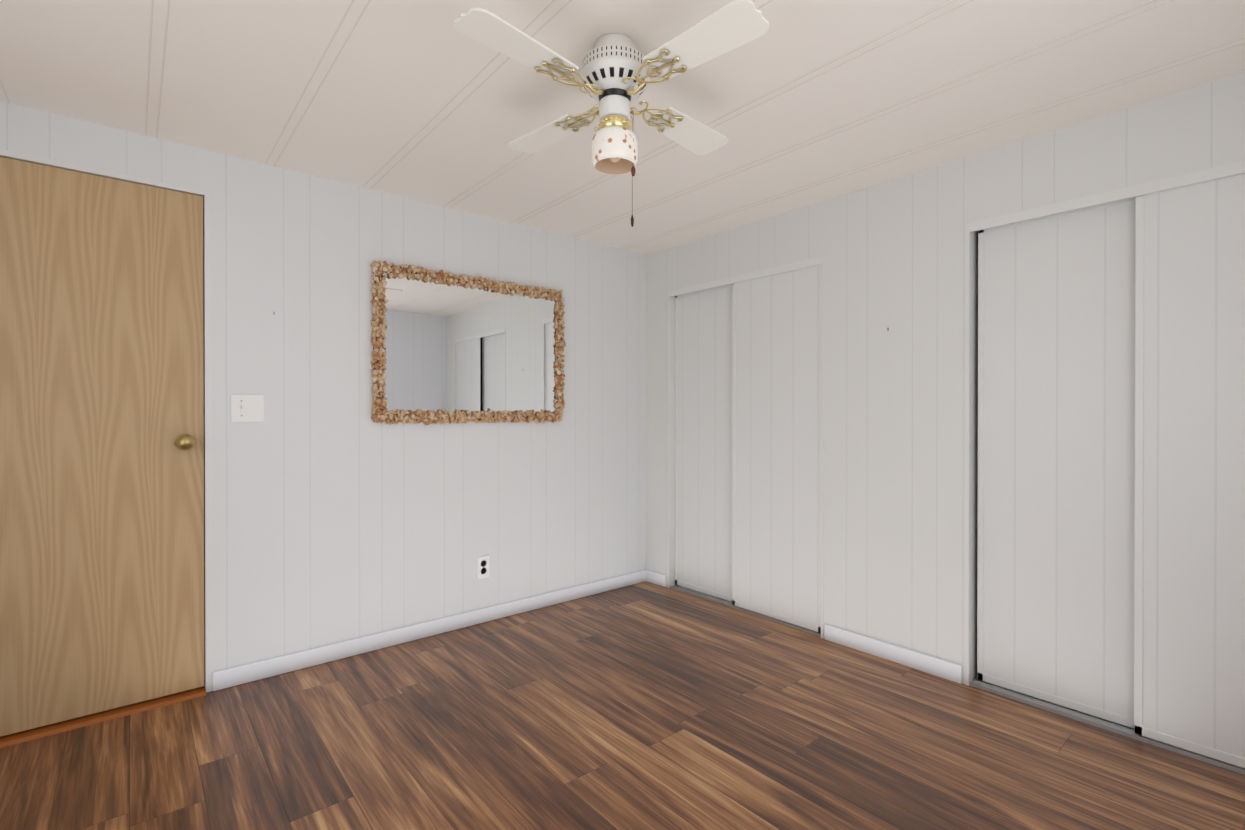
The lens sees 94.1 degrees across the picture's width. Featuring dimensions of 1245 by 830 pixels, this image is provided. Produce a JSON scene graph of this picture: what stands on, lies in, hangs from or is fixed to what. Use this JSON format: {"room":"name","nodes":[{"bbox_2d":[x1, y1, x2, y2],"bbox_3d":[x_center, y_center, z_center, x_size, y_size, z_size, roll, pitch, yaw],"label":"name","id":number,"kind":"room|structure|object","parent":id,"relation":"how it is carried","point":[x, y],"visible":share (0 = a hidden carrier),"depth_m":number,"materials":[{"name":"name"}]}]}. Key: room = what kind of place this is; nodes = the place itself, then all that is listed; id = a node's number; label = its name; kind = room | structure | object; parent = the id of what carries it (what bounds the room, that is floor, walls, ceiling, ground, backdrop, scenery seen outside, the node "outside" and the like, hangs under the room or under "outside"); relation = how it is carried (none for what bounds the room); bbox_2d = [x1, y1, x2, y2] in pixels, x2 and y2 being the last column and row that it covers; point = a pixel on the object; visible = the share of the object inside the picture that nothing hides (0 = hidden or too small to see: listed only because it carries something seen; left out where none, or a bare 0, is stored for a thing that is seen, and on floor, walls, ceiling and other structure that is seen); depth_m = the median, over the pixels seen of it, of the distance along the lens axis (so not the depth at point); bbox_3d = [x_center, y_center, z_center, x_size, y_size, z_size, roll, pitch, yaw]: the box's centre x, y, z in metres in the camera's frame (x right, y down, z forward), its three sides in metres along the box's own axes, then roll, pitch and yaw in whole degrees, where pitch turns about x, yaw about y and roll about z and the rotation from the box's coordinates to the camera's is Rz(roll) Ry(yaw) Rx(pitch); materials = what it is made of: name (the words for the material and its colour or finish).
{"room":"empty bedroom","nodes":[
{"label":"empty bedroom","id":0,"kind":"room"},
{"bbox_2d":[0,101,645,672],"bbox_3d":[-0.990,0.024,2.924,3.122,2.150,0.100,0,0,-40],"label":"wall","id":1,"kind":"structure","parent":0,"point":[339,514],"depth_m":2.67,"materials":[{"name":"white paint"}]},
{"bbox_2d":[0,157,203,736],"bbox_3d":[-1.887,0.106,2.086,0.622,1.946,0.108,0,0,-40],"label":"door","id":2,"kind":"structure","parent":1,"relation":"in","point":[101,449],"depth_m":2.10,"materials":[{"name":"brown wood"}]},
{"bbox_2d":[0,149,211,691],"bbox_3d":[-1.925,0.107,2.130,0.669,1.988,0.102,0,0,-40],"label":"door frame","id":3,"kind":"structure","parent":1,"relation":"attached to","point":[206,195],"depth_m":2.30,"materials":[{"name":"white wood"}]},
{"bbox_2d":[231,394,263,421],"bbox_3d":[-1.538,-0.028,2.379,0.116,0.114,0.022,0,0,-40],"label":"light switch","id":4,"kind":"object","parent":1,"relation":"attached to","point":[247,408],"visible":1,"depth_m":2.38,"materials":[{"name":"white plastic"}]},
{"bbox_2d":[212,570,651,690],"bbox_3d":[-0.735,1.061,3.066,2.353,0.075,0.017,0,0,-40],"label":"baseboard","id":5,"kind":"structure","parent":1,"relation":"attached to","point":[283,664],"depth_m":2.79,"materials":[{"name":"white wood"}]},
{"bbox_2d":[370,260,565,424],"bbox_3d":[-0.749,-0.341,3.034,1.093,0.784,0.052,0,0,-40],"label":"mirror","id":6,"kind":"object","parent":1,"relation":"attached to","point":[450,347],"visible":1,"depth_m":2.98,"materials":[{"name":"clear glass"}]},
{"bbox_2d":[477,555,489,578],"bbox_3d":[-0.737,0.806,3.069,0.072,0.116,0.009,0,0,-40],"label":"electrical outlet","id":7,"kind":"object","parent":1,"relation":"attached to","point":[483,566],"visible":1,"depth_m":3.07,"materials":[{"name":"white plastic"}]},
{"bbox_2d":[0,581,1244,829],"bbox_3d":[0.115,1.133,1.693,4.373,0.060,3.411,0,0,-40],"label":"floor","id":8,"kind":"structure","parent":0,"point":[646,705],"depth_m":1.91,"materials":[{"name":"laminate"}]},
{"bbox_2d":[0,685,205,747],"bbox_3d":[-1.899,1.095,2.104,0.627,0.014,0.080,0,0,-40],"label":"threshold","id":9,"kind":"object","parent":8,"relation":"on","point":[59,727],"visible":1,"depth_m":2.09,"materials":[{"name":"orange wood"}]},
{"bbox_2d":[646,249,667,586],"bbox_3d":[0.262,0.021,3.784,0.100,2.150,0.204,0,0,-40],"label":"wall pier","id":10,"kind":"object","parent":8,"relation":"on","point":[656,412],"visible":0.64,"depth_m":3.75,"materials":[{"name":"white paint"}]},
{"bbox_2d":[824,624,961,683],"bbox_3d":[1.190,1.062,2.604,0.013,0.075,0.614,0,0,-40],"label":"baseboard","id":11,"kind":"structure","parent":8,"relation":"on","point":[932,665],"depth_m":2.57,"materials":[{"name":"white wood"}]},
{"bbox_2d":[824,157,966,683],"bbox_3d":[1.233,0.025,2.638,0.100,2.150,0.638,0,0,-40],"label":"wall pier","id":12,"kind":"object","parent":8,"relation":"on","point":[894,445],"visible":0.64,"depth_m":2.57,"materials":[{"name":"white paint"}]},
{"bbox_2d":[675,284,731,601],"bbox_3d":[0.534,0.158,3.481,0.027,1.845,0.583,0,0,-40],"label":"sliding panel","id":13,"kind":"object","parent":12,"relation":"attached to","point":[703,441],"visible":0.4,"depth_m":3.51,"materials":[{"name":"white wood"}]},
{"bbox_2d":[732,265,820,632],"bbox_3d":[0.816,0.160,3.090,0.027,1.845,0.563,0,0,-40],"label":"sliding panel","id":14,"kind":"object","parent":12,"relation":"attached to","point":[776,446],"visible":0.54,"depth_m":3.06,"materials":[{"name":"white wood"}]},
{"bbox_2d":[0,0,1244,254],"bbox_3d":[0.115,-1.077,1.685,4.373,0.060,3.411,0,0,-40],"label":"ceiling","id":15,"kind":"structure","parent":0,"point":[238,74],"depth_m":1.85,"materials":[{"name":"paint"}]},
{"bbox_2d":[453,0,768,226],"bbox_3d":[-0.022,-0.792,1.642,0.733,0.509,0.733,0,0,1],"label":"ceiling fan","id":16,"kind":"object","parent":15,"relation":"hanging from","point":[615,75],"visible":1,"depth_m":1.56,"materials":[{"name":"metal"}]},
{"bbox_2d":[0,0,1244,249],"bbox_3d":[-0.151,-1.046,1.460,3.124,0.002,3.211,0,0,-40],"label":"ceiling trim","id":17,"kind":"structure","parent":15,"relation":"attached to","point":[656,74],"depth_m":1.89,"materials":[{"name":"beige wood"}]},
{"bbox_2d":[668,72,1244,291],"bbox_3d":[1.232,-0.913,2.636,0.100,0.275,2.797,0,0,-40],"label":"wall","id":18,"kind":"structure","parent":0,"point":[1198,128],"depth_m":2.11,"materials":[{"name":"white paint"}]},
{"bbox_2d":[668,161,1244,774],"bbox_3d":[1.230,0.160,2.639,0.104,1.879,2.799,0,0,-40],"label":"trim","id":19,"kind":"structure","parent":18,"relation":"attached to","point":[1196,177],"depth_m":2.37,"materials":[{"name":"white wood"}]},
{"bbox_2d":[977,197,1135,727],"bbox_3d":[1.656,0.163,2.157,0.027,1.845,0.591,0,0,-40],"label":"sliding panel","id":20,"kind":"object","parent":18,"relation":"attached to","point":[1056,465],"visible":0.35,"depth_m":2.17,"materials":[{"name":"white wood"}]},
{"bbox_2d":[1134,173,1244,767],"bbox_3d":[1.931,0.164,1.774,0.027,1.845,0.544,0,0,-40],"label":"sliding panel","id":21,"kind":"object","parent":18,"relation":"attached to","point":[1189,635],"visible":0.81,"depth_m":1.87,"materials":[{"name":"white wood"}]}
]}

